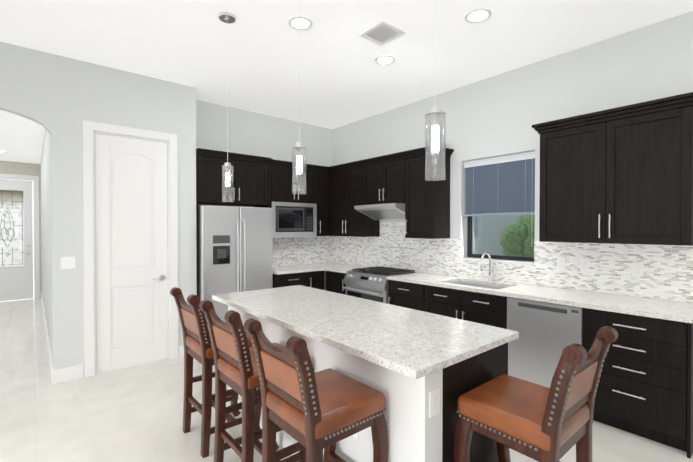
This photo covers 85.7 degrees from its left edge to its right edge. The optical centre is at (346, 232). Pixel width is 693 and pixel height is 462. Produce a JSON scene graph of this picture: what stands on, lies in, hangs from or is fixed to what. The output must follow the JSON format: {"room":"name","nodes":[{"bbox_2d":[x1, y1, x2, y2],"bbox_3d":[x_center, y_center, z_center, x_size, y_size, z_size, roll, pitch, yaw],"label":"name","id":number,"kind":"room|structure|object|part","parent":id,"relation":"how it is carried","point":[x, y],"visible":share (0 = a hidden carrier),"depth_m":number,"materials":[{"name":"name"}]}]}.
{"room":"kitchen","nodes":[
{"label":"kitchen","id":0,"kind":"room"},
{"bbox_2d":[0,161,41,298],"bbox_3d":[-7.254,-0.016,7.375,2.140,2.850,0.120,-1,1,-40],"label":"wall","id":1,"kind":"structure","parent":0,"point":[19,168],"depth_m":7.81,"materials":[{"name":"grey paint"}]},
{"bbox_2d":[0,179,32,300],"bbox_3d":[-6.910,0.158,7.620,0.792,2.473,0.052,-1,1,-40],"label":"front door","id":2,"kind":"structure","parent":1,"relation":"in","point":[16,282],"depth_m":7.76,"materials":[{"name":"white wood"}]},
{"bbox_2d":[0,190,30,266],"bbox_3d":[-6.849,-0.084,7.620,0.627,1.580,0.090,-1,1,-40],"label":"glass panel","id":3,"kind":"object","parent":2,"relation":"attached to","point":[11,230],"depth_m":7.66,"materials":[{"name":"clear glass"}]},
{"bbox_2d":[0,173,39,298],"bbox_3d":[-6.888,0.112,7.595,1.000,2.590,0.018,-1,1,-40],"label":"door frame","id":4,"kind":"structure","parent":1,"relation":"attached to","point":[35,179],"depth_m":7.88,"materials":[{"name":"white wood"}]},
{"bbox_2d":[0,110,44,163],"bbox_3d":[-5.450,-1.466,5.217,2.140,0.100,5.719,-1,1,-40],"label":"ceiling","id":5,"kind":"structure","parent":0,"point":[21,139],"depth_m":5.73,"materials":[{"name":"white paint"}]},
{"bbox_2d":[40,129,52,361],"bbox_3d":[-4.639,0.002,5.839,0.120,2.850,5.599,-1,1,-40],"label":"wall","id":6,"kind":"structure","parent":0,"point":[46,227],"depth_m":4.79,"materials":[{"name":"white paint"}]},
{"bbox_2d":[41,292,54,384],"bbox_3d":[-4.647,1.360,5.760,0.014,0.135,5.734,-1,1,-40],"label":"baseboard","id":7,"kind":"structure","parent":6,"relation":"attached to","point":[52,370],"depth_m":4.33,"materials":[{"name":"white wood"}]},
{"bbox_2d":[0,42,196,369],"bbox_3d":[-3.057,-0.120,3.430,3.240,3.150,0.120,-1,1,-40],"label":"wall","id":8,"kind":"structure","parent":0,"point":[85,91],"depth_m":3.69,"materials":[{"name":"white paint"}]},
{"bbox_2d":[61,257,75,268],"bbox_3d":[-2.711,0.297,3.642,0.115,0.116,0.010,-1,1,-40],"label":"light switch","id":9,"kind":"object","parent":8,"relation":"attached to","point":[68,263],"depth_m":3.64,"materials":[{"name":"white plastic"}]},
{"bbox_2d":[82,120,178,377],"bbox_3d":[-2.313,0.168,4.048,0.890,2.560,0.138,-1,1,-40],"label":"door frame","id":10,"kind":"structure","parent":8,"relation":"attached to","point":[89,129],"depth_m":3.79,"materials":[{"name":"white wood"}]},
{"bbox_2d":[95,133,167,372],"bbox_3d":[-2.299,0.214,4.033,0.678,2.443,0.035,-1,1,-40],"label":"pantry door","id":11,"kind":"structure","parent":8,"relation":"in","point":[131,245],"depth_m":4.00,"materials":[{"name":"white wood"}]},
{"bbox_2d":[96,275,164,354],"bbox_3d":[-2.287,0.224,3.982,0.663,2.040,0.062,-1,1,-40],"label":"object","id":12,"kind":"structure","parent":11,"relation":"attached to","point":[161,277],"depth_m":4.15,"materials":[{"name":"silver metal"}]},
{"bbox_2d":[196,100,331,270],"bbox_3d":[-1.251,-0.144,5.500,2.550,3.150,0.120,-1,1,-40],"label":"wall","id":13,"kind":"structure","parent":0,"point":[261,135],"depth_m":5.38,"materials":[{"name":"white paint"}]},
{"bbox_2d":[270,163,313,202],"bbox_3d":[-0.850,-0.689,5.522,0.758,0.516,0.348,-1,1,-40],"label":"upper cabinet","id":14,"kind":"object","parent":13,"relation":"attached to","point":[281,175],"depth_m":5.31,"materials":[{"name":"black wood"}]},
{"bbox_2d":[272,202,316,237],"bbox_3d":[-0.841,-0.179,5.517,0.754,0.496,0.321,-1,1,-40],"label":"microwave","id":15,"kind":"object","parent":14,"relation":"attached to","point":[289,219],"visible":0.94,"depth_m":5.39,"materials":[{"name":"grey metal"}]},
{"bbox_2d":[273,236,332,265],"bbox_3d":[-0.775,0.282,5.821,1.380,0.448,0.008,-1,1,-40],"label":"backsplash","id":16,"kind":"structure","parent":13,"relation":"attached to","point":[286,250],"depth_m":5.87,"materials":[{"name":"tile"}]},
{"bbox_2d":[316,244,319,251],"bbox_3d":[-0.459,0.254,6.078,0.072,0.116,0.007,-1,1,-40],"label":"outlet","id":17,"kind":"object","parent":16,"relation":"attached to","point":[317,245],"depth_m":6.07,"materials":[{"name":"white plastic"}]},
{"bbox_2d":[310,165,329,235],"bbox_3d":[-0.477,-0.473,5.839,0.253,1.060,0.348,-1,1,-40],"label":"upper cabinet","id":18,"kind":"object","parent":13,"relation":"attached to","point":[317,184],"depth_m":5.71,"materials":[{"name":"black wood"}]},
{"bbox_2d":[0,298,692,461],"bbox_3d":[-1.631,1.493,2.323,7.650,0.050,15.120,-1,1,-40],"label":"floor","id":19,"kind":"structure","parent":0,"point":[134,413],"depth_m":2.95,"materials":[{"name":"beige tile"}]},
{"bbox_2d":[170,287,261,457],"bbox_3d":[-0.927,0.938,2.700,0.532,1.080,0.455,-1,1,-40],"label":"stool","id":20,"kind":"object","parent":19,"relation":"on","point":[197,343],"visible":0.56,"depth_m":2.56,"materials":[{"name":"brown wood"}]},
{"bbox_3d":[-0.897,0.788,2.724,0.430,0.094,0.440,-1,1,-40],"label":"seat","id":21,"kind":"part","parent":20,"relation":"part of","materials":[{"name":"leather"}]},
{"bbox_2d":[196,148,271,295],"bbox_3d":[-1.522,0.223,4.881,0.965,2.430,0.479,-1,1,-40],"label":"surround","id":22,"kind":"object","parent":19,"relation":"on","point":[251,180],"visible":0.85,"depth_m":4.71,"materials":[{"name":"black wood"}]},
{"bbox_2d":[198,205,272,324],"bbox_3d":[-1.470,0.553,4.822,0.918,1.748,0.587,-1,1,-40],"label":"fridge","id":23,"kind":"object","parent":19,"relation":"on","point":[235,248],"visible":0.52,"depth_m":4.57,"materials":[{"name":"grey metal"}]},
{"bbox_2d":[199,299,305,461],"bbox_3d":[-0.534,0.943,2.233,0.532,1.080,0.455,-1,1,-40],"label":"stool","id":24,"kind":"object","parent":19,"relation":"on","point":[235,365],"visible":0.71,"depth_m":2.10,"materials":[{"name":"brown wood"}]},
{"bbox_3d":[-0.504,0.794,2.257,0.430,0.094,0.440,-1,1,-40],"label":"seat","id":25,"kind":"part","parent":24,"relation":"part of","materials":[{"name":"leather"}]},
{"bbox_2d":[273,270,324,289],"bbox_3d":[-0.797,0.991,5.393,0.785,0.883,0.642,-1,1,-40],"label":"base cabinet","id":26,"kind":"object","parent":19,"relation":"on","point":[314,279],"visible":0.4,"depth_m":5.17,"materials":[{"name":"black wood"}]},
{"bbox_2d":[244,318,387,461],"bbox_3d":[-0.141,0.949,1.766,0.532,1.080,0.455,-1,1,-40],"label":"stool","id":27,"kind":"object","parent":19,"relation":"on","point":[304,405],"visible":1,"depth_m":1.67,"materials":[{"name":"brown wood"}]},
{"bbox_3d":[-0.111,0.799,1.791,0.430,0.094,0.440,-1,1,-40],"label":"seat","id":28,"kind":"part","parent":27,"relation":"part of","materials":[{"name":"leather"}]},
{"bbox_2d":[325,271,345,294],"bbox_3d":[0.079,0.990,5.438,0.607,0.884,0.485,-1,1,-40],"label":"base cabinet","id":29,"kind":"object","parent":19,"relation":"on","point":[334,281],"depth_m":5.25,"materials":[{"name":"black wood"}]},
{"bbox_2d":[273,262,356,274],"bbox_3d":[-0.567,0.528,5.588,1.397,0.036,0.635,-1,1,-40],"label":"countertop","id":30,"kind":"structure","parent":29,"relation":"on","point":[289,269],"depth_m":5.43,"materials":[{"name":"white stone"}]},
{"bbox_2d":[325,265,370,272],"bbox_3d":[0.079,0.530,5.404,0.647,0.036,0.443,-1,1,-40],"label":"countertop","id":31,"kind":"structure","parent":29,"relation":"on","point":[342,269],"depth_m":5.34,"materials":[{"name":"white stone"}]},
{"bbox_2d":[228,306,507,461],"bbox_3d":[-0.055,1.022,2.677,0.755,0.883,2.120,-1,1,-40],"label":"kitchen island","id":32,"kind":"object","parent":19,"relation":"on","point":[415,433],"visible":0.17,"depth_m":1.80,"materials":[{"name":"white paint"}]},
{"bbox_2d":[212,285,518,378],"bbox_3d":[-0.097,0.562,2.636,0.885,0.036,2.220,-1,1,-40],"label":"island countertop","id":33,"kind":"structure","parent":32,"relation":"on","point":[413,343],"depth_m":2.16,"materials":[{"name":"white stone"}]},
{"bbox_2d":[429,388,439,417],"bbox_3d":[0.392,0.756,1.658,0.070,0.114,0.008,-1,1,-40],"label":"outlet","id":34,"kind":"object","parent":32,"relation":"attached to","point":[434,402],"depth_m":1.65,"materials":[{"name":"white plastic"}]},
{"bbox_2d":[343,266,417,303],"bbox_3d":[0.439,0.965,4.923,0.707,0.945,0.754,-1,1,-40],"label":"range","id":35,"kind":"object","parent":19,"relation":"on","point":[369,283],"visible":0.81,"depth_m":4.73,"materials":[{"name":"grey metal"}]},
{"bbox_2d":[388,280,460,318],"bbox_3d":[0.922,1.002,4.438,0.607,0.884,0.599,-1,1,-40],"label":"base cabinet","id":36,"kind":"object","parent":19,"relation":"on","point":[426,298],"depth_m":4.03,"materials":[{"name":"black wood"}]},
{"bbox_2d":[454,326,617,461],"bbox_3d":[0.834,0.950,1.679,0.455,1.080,0.532,-1,1,-40],"label":"stool","id":37,"kind":"object","parent":19,"relation":"on","point":[541,423],"visible":1,"depth_m":1.58,"materials":[{"name":"brown wood"}]},
{"bbox_3d":[0.808,0.800,1.708,0.440,0.094,0.430,-1,1,-40],"label":"seat","id":38,"kind":"part","parent":37,"relation":"part of","materials":[{"name":"leather"}]},
{"bbox_2d":[507,297,582,387],"bbox_3d":[1.857,1.020,3.320,0.604,0.872,0.592,-1,1,-40],"label":"dishwasher","id":39,"kind":"object","parent":19,"relation":"on","point":[549,333],"visible":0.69,"depth_m":3.13,"materials":[{"name":"grey metal"}]},
{"bbox_2d":[583,308,692,457],"bbox_3d":[2.257,1.020,2.851,0.609,0.884,0.628,-1,1,-40],"label":"base cabinet","id":40,"kind":"object","parent":19,"relation":"on","point":[645,388],"depth_m":2.59,"materials":[{"name":"black wood"}]},
{"bbox_2d":[386,272,692,322],"bbox_3d":[1.586,0.655,3.625,0.635,0.244,2.693,-1,1,-40],"label":"countertop","id":41,"kind":"structure","parent":40,"relation":"on","point":[660,309],"depth_m":3.15,"materials":[{"name":"white stone"}]},
{"bbox_2d":[452,281,506,288],"bbox_3d":[1.357,0.670,3.888,0.428,0.208,0.688,-1,1,-40],"label":"sink","id":42,"kind":"object","parent":41,"relation":"in","point":[470,283],"depth_m":4.07,"materials":[{"name":"silver metal"}]},
{"bbox_2d":[480,252,495,280],"bbox_3d":[1.510,0.369,3.989,0.211,0.316,0.093,-1,1,-40],"label":"faucet","id":43,"kind":"object","parent":41,"relation":"on","point":[490,275],"visible":1,"depth_m":4.03,"materials":[{"name":"silver metal"}]},
{"bbox_2d":[0,0,692,128],"bbox_3d":[0.076,-1.708,0.259,7.650,0.100,9.820,-1,1,-40],"label":"ceiling","id":44,"kind":"structure","parent":0,"point":[329,70],"depth_m":3.32,"materials":[{"name":"white paint"}]},
{"bbox_2d":[219,12,234,201],"bbox_3d":[-0.934,-0.964,2.933,0.124,1.449,0.124,-1,1,-40],"label":"pendant light","id":45,"kind":"object","parent":44,"relation":"hanging from","point":[226,17],"visible":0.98,"depth_m":2.93,"materials":[{"name":"clear glass"}]},
{"bbox_3d":[-0.934,-0.376,2.940,0.085,0.273,0.085,-1,1,-40],"label":"glass","id":46,"kind":"part","parent":45,"relation":"part of","materials":[{"name":"clear glass"}]},
{"bbox_3d":[-0.934,-0.407,2.940,0.052,0.185,0.052,-1,1,-40],"label":"bulb","id":47,"kind":"part","parent":45,"relation":"part of","materials":[{"name":"white glass"}]},
{"bbox_2d":[292,95,306,193],"bbox_3d":[-0.283,-0.956,2.239,0.124,1.449,0.124,-1,1,-40],"label":"pendant light","id":48,"kind":"object","parent":44,"relation":"hanging from","point":[299,163],"visible":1,"depth_m":2.23,"materials":[{"name":"clear glass"}]},
{"bbox_3d":[-0.283,-0.368,2.246,0.085,0.273,0.085,-1,1,-40],"label":"glass","id":49,"kind":"part","parent":48,"relation":"part of","materials":[{"name":"clear glass"}]},
{"bbox_3d":[-0.283,-0.399,2.246,0.052,0.185,0.052,-1,1,-40],"label":"bulb","id":50,"kind":"part","parent":48,"relation":"part of","materials":[{"name":"white glass"}]},
{"bbox_2d":[288,16,312,29],"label":"recessed light","id":51,"kind":"object","parent":44,"relation":"in","point":[296,22],"depth_m":3.01,"materials":[{"name":"white"}]},
{"bbox_2d":[359,21,404,45],"bbox_3d":[0.302,-1.686,3.181,0.280,0.012,0.280,-1,1,-40],"label":"ceiling vent","id":52,"kind":"object","parent":44,"relation":"in","point":[381,33],"visible":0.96,"depth_m":3.18,"materials":[{"name":"white metal"}]},
{"bbox_2d":[375,55,394,64],"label":"recessed light","id":53,"kind":"object","parent":44,"relation":"in","point":[384,59],"depth_m":3.68,"materials":[{"name":"white"}]},
{"bbox_2d":[425,0,445,180],"bbox_3d":[0.377,-0.948,1.579,0.124,1.449,0.124,-1,1,-40],"label":"pendant light","id":54,"kind":"object","parent":44,"relation":"hanging from","point":[435,114],"visible":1,"depth_m":1.57,"materials":[{"name":"clear glass"}]},
{"bbox_3d":[0.377,-0.360,1.586,0.085,0.273,0.085,-1,1,-40],"label":"glass","id":55,"kind":"part","parent":54,"relation":"part of","materials":[{"name":"clear glass"}]},
{"bbox_3d":[0.377,-0.391,1.586,0.052,0.185,0.052,-1,1,-40],"label":"bulb","id":56,"kind":"part","parent":54,"relation":"part of","materials":[{"name":"white glass"}]},
{"bbox_2d":[465,8,491,23],"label":"recessed light","id":57,"kind":"object","parent":44,"relation":"in","point":[478,15],"depth_m":2.91,"materials":[{"name":"white"}]},
{"bbox_2d":[332,11,692,286],"bbox_3d":[2.925,-0.111,2.677,0.200,3.150,9.820,-1,1,-40],"label":"wall","id":58,"kind":"structure","parent":0,"point":[501,114],"depth_m":3.78,"materials":[{"name":"white paint"}]},
{"bbox_2d":[328,164,379,236],"bbox_3d":[0.131,-0.444,5.577,0.327,1.008,0.826,-1,1,-40],"label":"upper cabinet","id":59,"kind":"object","parent":58,"relation":"attached to","point":[345,220],"depth_m":5.45,"materials":[{"name":"black wood"}]},
{"bbox_2d":[360,156,399,204],"bbox_3d":[0.602,-0.653,5.015,0.327,0.578,0.757,-1,1,-40],"label":"upper cabinet","id":60,"kind":"object","parent":58,"relation":"attached to","point":[379,179],"depth_m":4.93,"materials":[{"name":"black wood"}]},
{"bbox_2d":[354,203,404,219],"bbox_3d":[0.534,-0.266,4.963,0.490,0.187,0.748,-1,1,-40],"label":"range hood","id":61,"kind":"object","parent":60,"relation":"attached to","point":[391,211],"visible":0.73,"depth_m":4.86,"materials":[{"name":"silver metal"}]},
{"bbox_2d":[400,148,451,238],"bbox_3d":[0.965,-0.433,4.586,0.327,1.008,0.492,-1,1,-40],"label":"upper cabinet","id":62,"kind":"object","parent":58,"relation":"attached to","point":[427,203],"depth_m":4.45,"materials":[{"name":"black wood"}]},
{"bbox_2d":[460,151,534,264],"bbox_3d":[1.674,-0.255,4.119,0.185,1.153,0.840,-1,1,-40],"label":"window unit","id":63,"kind":"structure","parent":58,"relation":"in","point":[496,186],"depth_m":4.11,"materials":[{"name":"black"}]},
{"bbox_2d":[464,151,534,215],"bbox_3d":[1.681,-0.341,4.123,0.062,0.976,0.830,-1,1,-40],"label":"blind","id":64,"kind":"object","parent":63,"relation":"attached to","point":[495,186],"depth_m":4.09,"materials":[{"name":"blue fabric"}]},
{"bbox_3d":[1.731,-0.266,4.167,0.035,1.131,0.836,-1,1,-40],"label":"frame","id":65,"kind":"part","parent":63,"relation":"part of","materials":[{"name":"black metal"}]},
{"bbox_3d":[1.731,-0.266,4.166,0.006,1.051,0.756,-1,1,-40],"label":"glass","id":66,"kind":"part","parent":63,"relation":"part of","materials":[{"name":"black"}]},
{"bbox_2d":[333,222,692,302],"bbox_3d":[1.227,0.194,4.534,0.008,0.654,4.554,-1,1,-40],"label":"backsplash","id":67,"kind":"structure","parent":58,"relation":"attached to","point":[667,272],"depth_m":3.59,"materials":[{"name":"tile"}]},
{"bbox_2d":[424,250,428,259],"bbox_3d":[1.017,0.289,4.774,0.007,0.116,0.072,-1,1,-40],"label":"outlet","id":68,"kind":"object","parent":67,"relation":"attached to","point":[426,253],"depth_m":4.77,"materials":[{"name":"white plastic"}]},
{"bbox_2d":[557,258,564,270],"bbox_3d":[2.041,0.303,3.558,0.007,0.116,0.072,-1,1,-40],"label":"outlet","id":69,"kind":"object","parent":67,"relation":"attached to","point":[560,261],"depth_m":3.55,"materials":[{"name":"white plastic"}]},
{"bbox_2d":[580,259,588,271],"bbox_3d":[2.170,0.305,3.405,0.007,0.116,0.072,-1,1,-40],"label":"outlet","id":70,"kind":"object","parent":67,"relation":"attached to","point":[584,264],"depth_m":3.40,"materials":[{"name":"white plastic"}]},
{"bbox_2d":[632,262,642,276],"bbox_3d":[2.421,0.309,3.106,0.007,0.116,0.072,-1,1,-40],"label":"outlet","id":71,"kind":"object","parent":67,"relation":"attached to","point":[637,268],"depth_m":3.11,"materials":[{"name":"white plastic"}]},
{"bbox_2d":[536,100,692,245],"bbox_3d":[2.209,-0.415,3.110,0.327,1.008,1.030,-1,1,-40],"label":"upper cabinet","id":72,"kind":"object","parent":58,"relation":"attached to","point":[621,175],"depth_m":2.93,"materials":[{"name":"black wood"}]},
{"label":"outside","id":73,"kind":"structure","parent":0,"visible":0},
{"bbox_2d":[472,212,521,254],"bbox_3d":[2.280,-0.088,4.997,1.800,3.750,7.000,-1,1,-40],"label":"fence","id":74,"kind":"object","parent":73,"point":[485,243],"depth_m":6.15,"materials":[{"name":"grey paint"}]},
{"bbox_2d":[500,211,534,256],"bbox_3d":[2.332,0.632,4.525,0.816,2.113,0.844,-1,1,-40],"label":"shrub","id":75,"kind":"object","parent":73,"relation":"in","point":[503,241],"depth_m":4.47,"materials":[{"name":"green plant"}]}
]}

